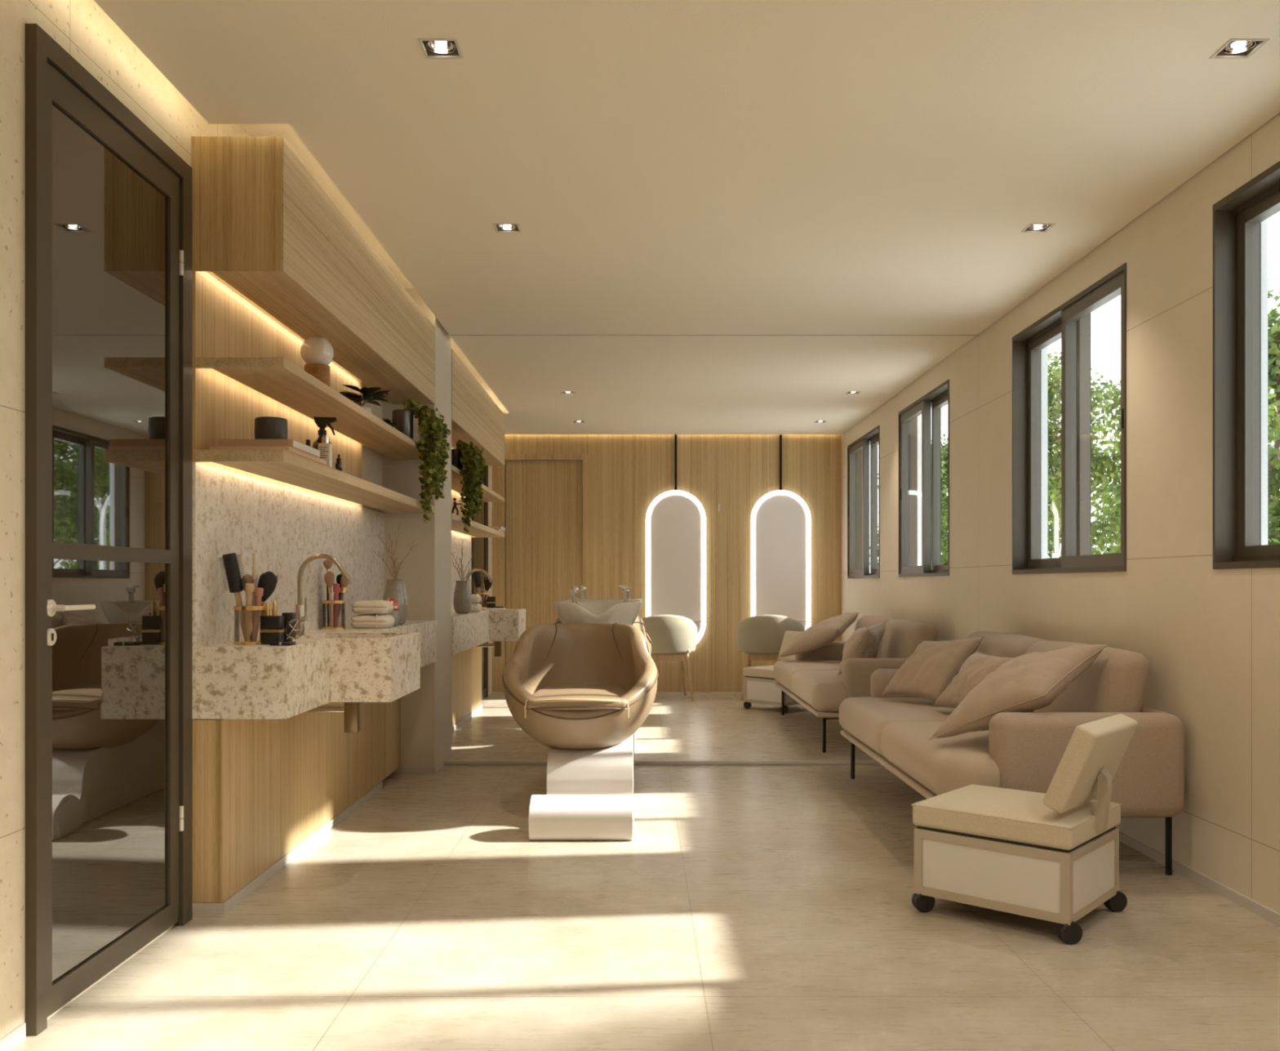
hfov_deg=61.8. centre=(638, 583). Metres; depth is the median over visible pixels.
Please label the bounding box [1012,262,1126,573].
window
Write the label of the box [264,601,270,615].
lipstick
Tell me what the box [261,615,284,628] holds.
box
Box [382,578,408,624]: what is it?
vase
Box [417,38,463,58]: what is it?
recessed light
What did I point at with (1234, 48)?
recessed light
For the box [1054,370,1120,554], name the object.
tree
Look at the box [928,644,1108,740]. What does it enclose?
cushion
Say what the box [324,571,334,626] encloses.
makeup brush
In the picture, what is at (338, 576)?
makeup brush
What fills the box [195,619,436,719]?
countertop
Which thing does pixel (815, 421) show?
recessed light
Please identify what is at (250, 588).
makeup brush
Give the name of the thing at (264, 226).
upper cabinet
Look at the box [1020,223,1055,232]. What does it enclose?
recessed light
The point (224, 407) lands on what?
wall panel
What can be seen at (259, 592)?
makeup brush
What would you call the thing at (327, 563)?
makeup brush
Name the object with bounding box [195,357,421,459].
wall shelf
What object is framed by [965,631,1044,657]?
cushion
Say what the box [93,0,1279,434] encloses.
ceiling panel
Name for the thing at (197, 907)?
baseboard
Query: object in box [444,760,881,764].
trim
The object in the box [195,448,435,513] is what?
wall shelf
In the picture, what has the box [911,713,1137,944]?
stool
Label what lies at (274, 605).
lipstick
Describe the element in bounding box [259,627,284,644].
box
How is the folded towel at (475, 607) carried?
on the countertop at (470, 629)
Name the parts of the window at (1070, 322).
sash, sash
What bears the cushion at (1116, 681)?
on the sofa at (1018, 750)
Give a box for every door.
[25,23,192,1035]
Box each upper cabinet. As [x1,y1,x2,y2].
[191,136,435,404]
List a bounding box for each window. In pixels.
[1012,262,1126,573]
[1212,160,1279,568]
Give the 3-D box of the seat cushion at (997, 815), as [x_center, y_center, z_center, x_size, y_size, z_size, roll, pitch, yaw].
[1.275,0.773,3.611,0.531,0.084,0.478,0,0,41]
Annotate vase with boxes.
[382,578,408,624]
[453,580,471,613]
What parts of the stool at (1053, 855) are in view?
panel, frame, backrest, panel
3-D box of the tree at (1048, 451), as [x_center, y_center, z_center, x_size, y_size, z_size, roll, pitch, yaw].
[7.670,-0.934,21.353,2.194,4.455,2.379,0,0,9]
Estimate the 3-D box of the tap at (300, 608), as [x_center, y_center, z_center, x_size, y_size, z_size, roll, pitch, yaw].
[-1.391,0.148,4.390,0.041,0.127,0.041,0,0,0]
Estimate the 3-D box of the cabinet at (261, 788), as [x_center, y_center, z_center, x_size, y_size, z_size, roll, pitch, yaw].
[-1.445,0.761,4.916,0.108,0.611,2.672,0,0,0]
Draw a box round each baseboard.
[0,1022,26,1050]
[192,781,382,913]
[393,751,453,772]
[1119,831,1279,926]
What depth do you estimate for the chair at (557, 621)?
7.55 m
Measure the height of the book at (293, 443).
0.027 m
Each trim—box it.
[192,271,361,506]
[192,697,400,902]
[444,334,978,335]
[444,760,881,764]
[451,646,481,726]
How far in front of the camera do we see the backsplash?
4.35 m
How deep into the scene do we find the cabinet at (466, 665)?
8.60 m
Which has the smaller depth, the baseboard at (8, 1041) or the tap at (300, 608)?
the baseboard at (8, 1041)
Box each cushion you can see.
[526,684,626,710]
[839,697,955,756]
[880,635,984,701]
[881,721,999,795]
[912,784,1120,849]
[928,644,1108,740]
[933,650,1012,708]
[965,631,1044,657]
[1025,640,1148,711]
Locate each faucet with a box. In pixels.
[295,553,351,635]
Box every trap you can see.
[305,702,360,732]
[475,640,502,656]
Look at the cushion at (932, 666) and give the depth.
5.57 m
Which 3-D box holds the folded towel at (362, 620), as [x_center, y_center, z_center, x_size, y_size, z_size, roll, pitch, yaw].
[-1.267,0.178,5.095,0.179,0.066,0.170,0,0,0]
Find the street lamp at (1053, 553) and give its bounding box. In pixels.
[1047,542,1061,558]
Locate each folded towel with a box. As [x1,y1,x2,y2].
[350,613,394,628]
[351,600,393,613]
[469,602,481,612]
[471,594,481,602]
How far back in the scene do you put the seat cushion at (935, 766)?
4.28 m
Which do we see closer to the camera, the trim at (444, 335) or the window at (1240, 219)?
the window at (1240, 219)
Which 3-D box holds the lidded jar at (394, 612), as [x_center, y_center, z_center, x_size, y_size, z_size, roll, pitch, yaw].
[-1.231,0.140,5.311,0.086,0.142,0.086,0,0,0]
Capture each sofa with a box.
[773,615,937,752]
[839,631,1184,875]
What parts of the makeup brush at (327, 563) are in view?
handle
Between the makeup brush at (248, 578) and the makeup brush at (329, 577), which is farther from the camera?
the makeup brush at (329, 577)
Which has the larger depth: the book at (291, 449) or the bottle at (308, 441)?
the bottle at (308, 441)
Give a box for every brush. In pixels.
[217,552,246,639]
[241,573,253,595]
[244,582,254,640]
[249,570,279,639]
[251,586,263,640]
[323,559,333,626]
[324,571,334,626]
[333,583,339,626]
[336,573,342,626]
[337,576,350,622]
[482,583,485,606]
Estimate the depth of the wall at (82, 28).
2.58 m
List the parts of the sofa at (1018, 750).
leg, armrest, seat, armrest, leg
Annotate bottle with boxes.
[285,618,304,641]
[306,439,310,445]
[311,416,337,467]
[318,436,332,467]
[335,453,342,471]
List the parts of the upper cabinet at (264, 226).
panel, panel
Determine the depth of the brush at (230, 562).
3.71 m
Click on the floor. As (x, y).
(745, 907)
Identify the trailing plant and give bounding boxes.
[391,397,450,523]
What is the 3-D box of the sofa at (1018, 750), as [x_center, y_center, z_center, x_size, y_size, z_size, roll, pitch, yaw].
[1.586,0.682,5.063,0.907,0.846,2.208,0,0,0]
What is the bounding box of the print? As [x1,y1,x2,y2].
[319,446,328,457]
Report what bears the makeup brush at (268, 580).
in the cup at (237, 609)
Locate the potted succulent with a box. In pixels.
[383,417,399,428]
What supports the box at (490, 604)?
on the countertop at (470, 629)
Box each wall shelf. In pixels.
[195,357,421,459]
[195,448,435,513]
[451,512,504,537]
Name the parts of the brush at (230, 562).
handle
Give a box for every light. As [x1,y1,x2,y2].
[240,124,506,410]
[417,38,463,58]
[493,223,521,232]
[573,420,585,422]
[813,420,827,422]
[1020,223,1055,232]
[1209,38,1270,58]
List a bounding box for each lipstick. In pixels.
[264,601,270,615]
[271,600,276,615]
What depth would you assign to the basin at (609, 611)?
5.85 m
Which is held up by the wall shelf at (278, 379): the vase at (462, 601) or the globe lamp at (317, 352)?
the globe lamp at (317, 352)
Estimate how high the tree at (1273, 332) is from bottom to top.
4.455 m
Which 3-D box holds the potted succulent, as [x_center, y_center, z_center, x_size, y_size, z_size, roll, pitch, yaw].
[-1.277,-0.803,5.472,0.110,0.093,0.095,0,0,17]
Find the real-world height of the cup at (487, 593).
0.134 m
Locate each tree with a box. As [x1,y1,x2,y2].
[1047,351,1120,558]
[1047,451,1061,557]
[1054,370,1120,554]
[1267,287,1279,544]
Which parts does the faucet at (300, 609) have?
lever, spout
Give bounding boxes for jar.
[384,597,399,626]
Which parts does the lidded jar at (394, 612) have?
copper lid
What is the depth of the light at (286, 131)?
4.79 m
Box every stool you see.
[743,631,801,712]
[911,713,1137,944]
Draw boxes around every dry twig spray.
[373,523,417,578]
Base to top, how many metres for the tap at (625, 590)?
0.104 m
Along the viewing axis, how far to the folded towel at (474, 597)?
7.90 m
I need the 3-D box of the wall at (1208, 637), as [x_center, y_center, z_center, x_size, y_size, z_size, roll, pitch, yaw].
[2.167,-0.310,4.904,0.188,2.829,12.346,0,0,0]
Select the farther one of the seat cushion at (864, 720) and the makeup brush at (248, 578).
the seat cushion at (864, 720)
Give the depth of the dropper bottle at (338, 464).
4.26 m
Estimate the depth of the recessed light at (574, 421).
10.07 m
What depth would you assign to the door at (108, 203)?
2.94 m
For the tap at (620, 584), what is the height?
0.104 m
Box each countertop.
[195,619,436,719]
[451,607,525,654]
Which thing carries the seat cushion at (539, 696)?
on the chair at (581, 687)
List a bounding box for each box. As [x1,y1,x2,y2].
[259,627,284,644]
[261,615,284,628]
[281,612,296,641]
[487,595,495,601]
[487,601,495,608]
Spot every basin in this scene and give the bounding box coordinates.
[553,600,642,625]
[565,598,641,600]
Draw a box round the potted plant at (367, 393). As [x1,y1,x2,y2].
[339,384,391,413]
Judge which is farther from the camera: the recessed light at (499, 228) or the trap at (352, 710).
the recessed light at (499, 228)
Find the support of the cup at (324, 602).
on the countertop at (349, 664)
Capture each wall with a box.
[0,0,492,1037]
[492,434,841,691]
[841,112,1279,913]
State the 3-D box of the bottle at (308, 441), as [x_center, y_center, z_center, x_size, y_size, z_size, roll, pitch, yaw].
[-1.297,-0.507,4.197,0.034,0.115,0.034,0,0,0]
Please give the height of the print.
0.050 m
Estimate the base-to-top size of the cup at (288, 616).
0.108 m
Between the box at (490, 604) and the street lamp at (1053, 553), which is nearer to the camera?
the box at (490, 604)
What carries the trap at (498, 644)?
attached to the countertop at (470, 629)
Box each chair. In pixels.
[502,585,658,839]
[555,617,562,623]
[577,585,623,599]
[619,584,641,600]
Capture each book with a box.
[209,446,326,464]
[218,439,319,457]
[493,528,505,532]
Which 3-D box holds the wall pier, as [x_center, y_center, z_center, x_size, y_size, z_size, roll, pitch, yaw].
[-1.347,-0.310,6.533,0.306,2.829,0.562,0,0,0]
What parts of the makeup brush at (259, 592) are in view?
handle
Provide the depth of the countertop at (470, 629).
8.27 m
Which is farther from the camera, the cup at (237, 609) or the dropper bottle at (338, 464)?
the dropper bottle at (338, 464)
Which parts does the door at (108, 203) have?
handle, glass, glass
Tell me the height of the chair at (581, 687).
1.100 m
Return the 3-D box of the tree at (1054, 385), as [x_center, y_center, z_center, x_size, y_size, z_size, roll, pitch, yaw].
[7.074,-1.340,18.065,3.011,5.267,2.688,0,0,-22]
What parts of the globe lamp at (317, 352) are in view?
globe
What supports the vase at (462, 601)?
on the countertop at (470, 629)
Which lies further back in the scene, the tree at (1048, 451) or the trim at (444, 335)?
the tree at (1048, 451)
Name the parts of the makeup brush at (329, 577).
handle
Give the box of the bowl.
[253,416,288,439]
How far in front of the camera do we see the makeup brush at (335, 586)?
4.96 m
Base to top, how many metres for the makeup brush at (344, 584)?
0.239 m
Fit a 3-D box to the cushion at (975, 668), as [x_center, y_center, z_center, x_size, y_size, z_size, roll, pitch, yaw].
[1.618,0.475,5.087,0.199,0.287,0.618,0,0,-13]
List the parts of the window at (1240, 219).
sash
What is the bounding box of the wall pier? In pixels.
[382,288,451,767]
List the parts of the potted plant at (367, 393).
stem, pot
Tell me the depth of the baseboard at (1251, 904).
3.88 m
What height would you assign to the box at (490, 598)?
0.045 m
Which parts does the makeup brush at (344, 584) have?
handle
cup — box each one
[233,605,266,644]
[321,600,345,629]
[476,592,488,608]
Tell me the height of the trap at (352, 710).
0.144 m
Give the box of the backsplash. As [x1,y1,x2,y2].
[192,462,384,719]
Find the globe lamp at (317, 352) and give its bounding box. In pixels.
[300,335,333,386]
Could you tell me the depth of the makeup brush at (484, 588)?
9.35 m
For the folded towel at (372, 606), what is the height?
0.064 m
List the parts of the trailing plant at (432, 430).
pot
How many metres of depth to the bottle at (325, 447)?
4.14 m
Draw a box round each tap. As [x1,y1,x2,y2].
[295,604,305,635]
[569,585,578,603]
[578,585,586,599]
[617,585,631,601]
[619,584,632,599]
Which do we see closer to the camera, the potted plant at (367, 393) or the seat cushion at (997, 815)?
the seat cushion at (997, 815)
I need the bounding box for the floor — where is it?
[8,691,1279,1050]
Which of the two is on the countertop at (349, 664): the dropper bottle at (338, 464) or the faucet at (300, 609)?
the faucet at (300, 609)
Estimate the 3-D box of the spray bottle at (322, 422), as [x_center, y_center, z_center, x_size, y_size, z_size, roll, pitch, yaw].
[-1.279,-0.563,4.352,0.099,0.228,0.081,0,0,0]

